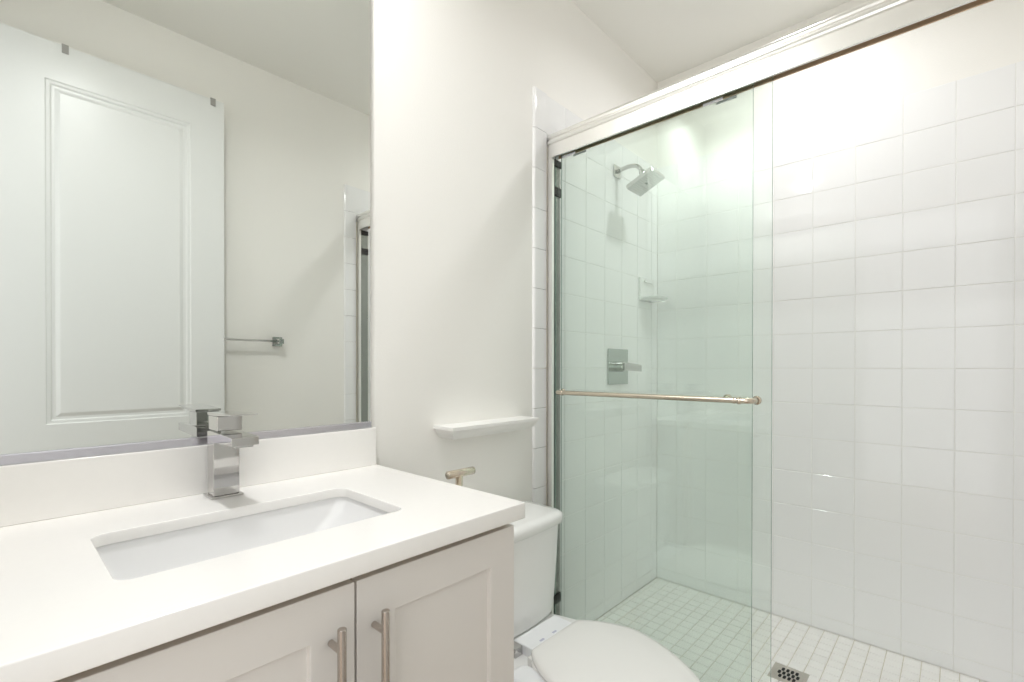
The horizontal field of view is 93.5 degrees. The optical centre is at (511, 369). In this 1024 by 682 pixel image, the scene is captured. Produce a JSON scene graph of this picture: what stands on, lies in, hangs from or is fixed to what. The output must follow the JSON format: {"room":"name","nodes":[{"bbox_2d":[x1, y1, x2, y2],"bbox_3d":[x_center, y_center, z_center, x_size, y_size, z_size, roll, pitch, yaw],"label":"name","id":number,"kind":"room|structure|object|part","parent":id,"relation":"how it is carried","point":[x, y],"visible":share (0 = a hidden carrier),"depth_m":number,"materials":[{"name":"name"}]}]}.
{"room":"bathroom","nodes":[
{"label":"bathroom","id":0,"kind":"room"},
{"bbox_2d":[370,0,657,620],"bbox_3d":[-0.099,-0.177,1.714,0.126,2.715,2.746,0,0,43],"label":"wall","id":1,"kind":"structure","parent":0,"point":[467,96],"depth_m":1.75,"materials":[{"name":"white paint"}]},
{"bbox_2d":[0,0,371,464],"bbox_3d":[-0.644,-0.439,1.034,0.014,1.196,0.758,0,0,43],"label":"wall mirror","id":2,"kind":"object","parent":1,"relation":"attached to","point":[185,184],"visible":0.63,"depth_m":0.98,"materials":[{"name":"clear glass"}]},
{"bbox_2d":[0,427,375,526],"bbox_3d":[-0.638,0.209,1.036,0.023,0.101,0.770,0,0,43],"label":"backsplash","id":3,"kind":"structure","parent":1,"relation":"attached to","point":[50,489],"depth_m":0.94,"materials":[{"name":"white stone"}]},
{"bbox_2d":[433,416,538,439],"bbox_3d":[-0.072,0.192,1.599,0.092,0.041,0.402,0,0,43],"label":"wall shelf","id":4,"kind":"object","parent":1,"relation":"attached to","point":[460,430],"visible":1,"depth_m":1.54,"materials":[{"name":"white paint"}]},
{"bbox_2d":[607,349,641,384],"bbox_3d":[0.536,-0.013,2.241,0.104,0.166,0.176,0,0,43],"label":"shower valve","id":5,"kind":"object","parent":1,"relation":"attached to","point":[618,366],"visible":1,"depth_m":2.24,"materials":[{"name":"silver metal"}]},
{"bbox_3d":[0.500,-0.014,2.274,0.007,0.166,0.176,0,0,43],"label":"plate","id":6,"kind":"part","parent":5,"relation":"part of","materials":[{"name":"silver metal"}]},
{"bbox_3d":[0.556,-0.011,2.234,0.090,0.041,0.030,0,0,-15],"label":"lever handle","id":7,"kind":"part","parent":5,"relation":"part of","materials":[{"name":"silver metal"}]},
{"bbox_2d":[614,164,664,195],"bbox_3d":[0.570,-0.883,2.193,0.213,0.148,0.128,0,0,43],"label":"shower","id":8,"kind":"object","parent":1,"relation":"attached to","point":[647,179],"visible":1,"depth_m":2.17,"materials":[{"name":"silver metal"}]},
{"bbox_3d":[0.543,-0.919,2.217,0.134,0.055,0.019,0,0,43],"label":"arm","id":9,"kind":"part","parent":8,"relation":"part of","materials":[{"name":"silver metal"}]},
{"bbox_2d":[639,277,667,302],"bbox_3d":[0.724,-0.409,2.447,0.097,0.117,0.152,0,0,43],"label":"soap dish","id":10,"kind":"object","parent":1,"relation":"attached to","point":[646,286],"visible":1,"depth_m":2.44,"materials":[{"name":"white ceramic"}]},
{"bbox_3d":[0.692,-0.409,2.476,0.011,0.117,0.148,0,0,43],"label":"plate","id":11,"kind":"part","parent":10,"relation":"part of","materials":[{"name":"white ceramic"}]},
{"bbox_2d":[639,295,667,302],"bbox_3d":[0.725,-0.360,2.447,0.095,0.019,0.152,0,0,43],"label":"tray","id":12,"kind":"object","parent":10,"relation":"on","point":[648,298],"depth_m":2.41,"materials":[{"name":"white ceramic"}]},
{"bbox_2d":[555,97,772,614],"bbox_3d":[0.434,0.091,1.605,0.771,1.884,0.066,0,0,43],"label":"sliding shower door","id":13,"kind":"structure","parent":1,"relation":"attached to","point":[756,400],"depth_m":1.51,"materials":[{"name":"clear glass"}]},
{"bbox_2d":[545,0,993,681],"bbox_3d":[0.692,0.072,1.419,1.460,1.989,0.085,0,0,43],"label":"shower door frame","id":14,"kind":"object","parent":1,"relation":"attached to","point":[870,23],"visible":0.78,"depth_m":1.47,"materials":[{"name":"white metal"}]},
{"bbox_3d":[0.693,-0.871,1.415,1.446,0.103,0.081,0,0,43],"label":"header rail","id":15,"kind":"part","parent":14,"relation":"part of","materials":[{"name":"white metal"}]},
{"bbox_2d":[571,0,850,82],"bbox_3d":[0.477,-1.582,1.177,1.690,0.100,2.746,0,0,43],"label":"ceiling","id":16,"kind":"structure","parent":0,"point":[666,39],"depth_m":2.14,"materials":[{"name":"white paint"}]},
{"bbox_2d":[595,577,984,681],"bbox_3d":[1.018,1.181,1.779,1.458,0.121,0.870,0,0,43],"label":"floor","id":17,"kind":"structure","parent":0,"point":[710,634],"depth_m":1.97,"materials":[{"name":"tile"}]},
{"bbox_2d":[767,662,809,681],"bbox_3d":[1.014,1.121,1.765,0.114,0.005,0.110,0,0,43],"label":"floor drain","id":18,"kind":"object","parent":17,"relation":"on","point":[783,673],"visible":1,"depth_m":1.77,"materials":[{"name":"silver metal"}]},
{"bbox_2d":[657,0,1023,681],"bbox_3d":[1.353,-0.178,2.133,1.690,2.715,0.121,0,0,43],"label":"wall","id":19,"kind":"structure","parent":0,"point":[888,323],"depth_m":1.99,"materials":[{"name":"white tile"}]},
{"bbox_3d":[-0.049,1.228,-0.025,2.570,0.080,3.010,0,0,43],"label":"floor","id":20,"kind":"structure","parent":0,"visible":0},
{"bbox_2d":[55,524,513,681],"bbox_3d":[-0.436,0.738,0.848,0.566,0.890,0.766,0,0,43],"label":"vanity cabinet","id":21,"kind":"object","parent":20,"relation":"on","point":[445,613],"visible":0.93,"depth_m":0.73,"materials":[{"name":"grey paint"}]},
{"bbox_3d":[-0.354,0.694,0.587,0.018,0.764,0.344,0,0,43],"label":"door","id":22,"kind":"part","parent":21,"relation":"part of","materials":[{"name":"grey paint"}]},
{"bbox_2d":[0,427,524,681],"bbox_3d":[-0.441,0.226,0.854,0.560,0.132,0.772,0,0,43],"label":"countertop","id":23,"kind":"structure","parent":21,"relation":"on","point":[63,613],"depth_m":0.77,"materials":[{"name":"white stone"}]},
{"bbox_2d":[203,411,258,499],"bbox_3d":[-0.561,0.172,0.964,0.156,0.176,0.059,0,0,43],"label":"faucet","id":24,"kind":"object","parent":23,"relation":"on","point":[225,438],"visible":1,"depth_m":0.97,"materials":[{"name":"silver metal"}]},
{"bbox_3d":[-0.598,0.258,0.998,0.056,0.004,0.059,0,0,43],"label":"plate","id":25,"kind":"part","parent":24,"relation":"part of","materials":[{"name":"silver metal"}]},
{"bbox_3d":[-0.588,0.108,0.988,0.055,0.030,0.046,0,0,43],"label":"lever","id":26,"kind":"part","parent":24,"relation":"part of","materials":[{"name":"silver metal"}]},
{"bbox_3d":[-0.559,0.089,0.961,0.137,0.008,0.050,0,0,43],"label":"lever","id":27,"kind":"part","parent":24,"relation":"part of","materials":[{"name":"silver metal"}]},
{"bbox_3d":[-0.558,0.136,0.961,0.148,0.022,0.048,0,0,43],"label":"spout","id":28,"kind":"part","parent":24,"relation":"part of","materials":[{"name":"silver metal"}]},
{"bbox_2d":[232,445,252,448],"bbox_3d":[-0.522,0.146,0.927,0.036,0.004,0.032,0,0,43],"label":"outlet","id":29,"kind":"object","parent":24,"relation":"attached to","point":[233,446],"depth_m":0.91,"materials":[{"name":"silver metal"}]},
{"bbox_2d":[96,497,387,579],"bbox_3d":[-0.432,0.347,0.829,0.284,0.132,0.467,0,0,43],"label":"sink","id":30,"kind":"object","parent":23,"relation":"in","point":[143,556],"visible":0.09,"depth_m":0.89,"materials":[{"name":"white ceramic"}]},
{"bbox_3d":[-0.242,0.457,0.667,0.038,0.205,0.012,0,0,43],"label":"handle","id":31,"kind":"part","parent":21,"relation":"part of","materials":[{"name":"silver metal"}]},
{"bbox_3d":[-0.195,0.456,0.717,0.038,0.205,0.012,0,0,43],"label":"handle","id":32,"kind":"part","parent":21,"relation":"part of","materials":[{"name":"silver metal"}]},
{"bbox_3d":[-0.118,0.693,0.843,0.018,0.764,0.342,0,0,43],"label":"door","id":33,"kind":"part","parent":21,"relation":"part of","materials":[{"name":"grey paint"}]},
{"bbox_2d":[445,466,475,485],"bbox_3d":[-0.137,0.718,1.226,0.116,0.928,0.116,0,0,43],"label":"toilet paper stand","id":34,"kind":"object","parent":20,"relation":"on","point":[458,474],"visible":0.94,"depth_m":1.22,"materials":[{"name":"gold metal"}]},
{"bbox_2d":[509,501,700,681],"bbox_3d":[0.169,0.826,1.338,0.746,0.712,0.430,0,0,43],"label":"toilet","id":35,"kind":"object","parent":20,"relation":"on","point":[548,647],"visible":0.7,"depth_m":1.34,"materials":[{"name":"white ceramic"}]},
{"bbox_3d":[0.057,0.819,1.207,0.150,0.084,0.086,0,0,43],"label":"arm","id":36,"kind":"part","parent":35,"relation":"part of","materials":[{"name":"white plastic"}]},
{"bbox_3d":[-0.028,0.652,1.518,0.197,0.284,0.408,0,0,43],"label":"tank","id":37,"kind":"part","parent":35,"relation":"part of","materials":[{"name":"white ceramic"}]},
{"bbox_3d":[-0.027,0.489,1.517,0.212,0.040,0.430,0,0,43],"label":"tank lid","id":38,"kind":"part","parent":35,"relation":"part of","materials":[{"name":"white ceramic"}]},
{"bbox_3d":[0.282,0.785,1.233,0.439,0.018,0.360,0,0,43],"label":"seat","id":39,"kind":"part","parent":35,"relation":"part of","materials":[{"name":"white plastic"}]},
{"bbox_3d":[0.101,0.781,1.407,0.087,0.027,0.190,0,0,43],"label":"hinge plate","id":40,"kind":"part","parent":35,"relation":"part of","materials":[{"name":"white plastic"}]},
{"bbox_3d":[0.282,0.762,1.233,0.435,0.022,0.356,0,0,43],"label":"seat lid","id":41,"kind":"part","parent":35,"relation":"part of","materials":[{"name":"white plastic"}]}
]}

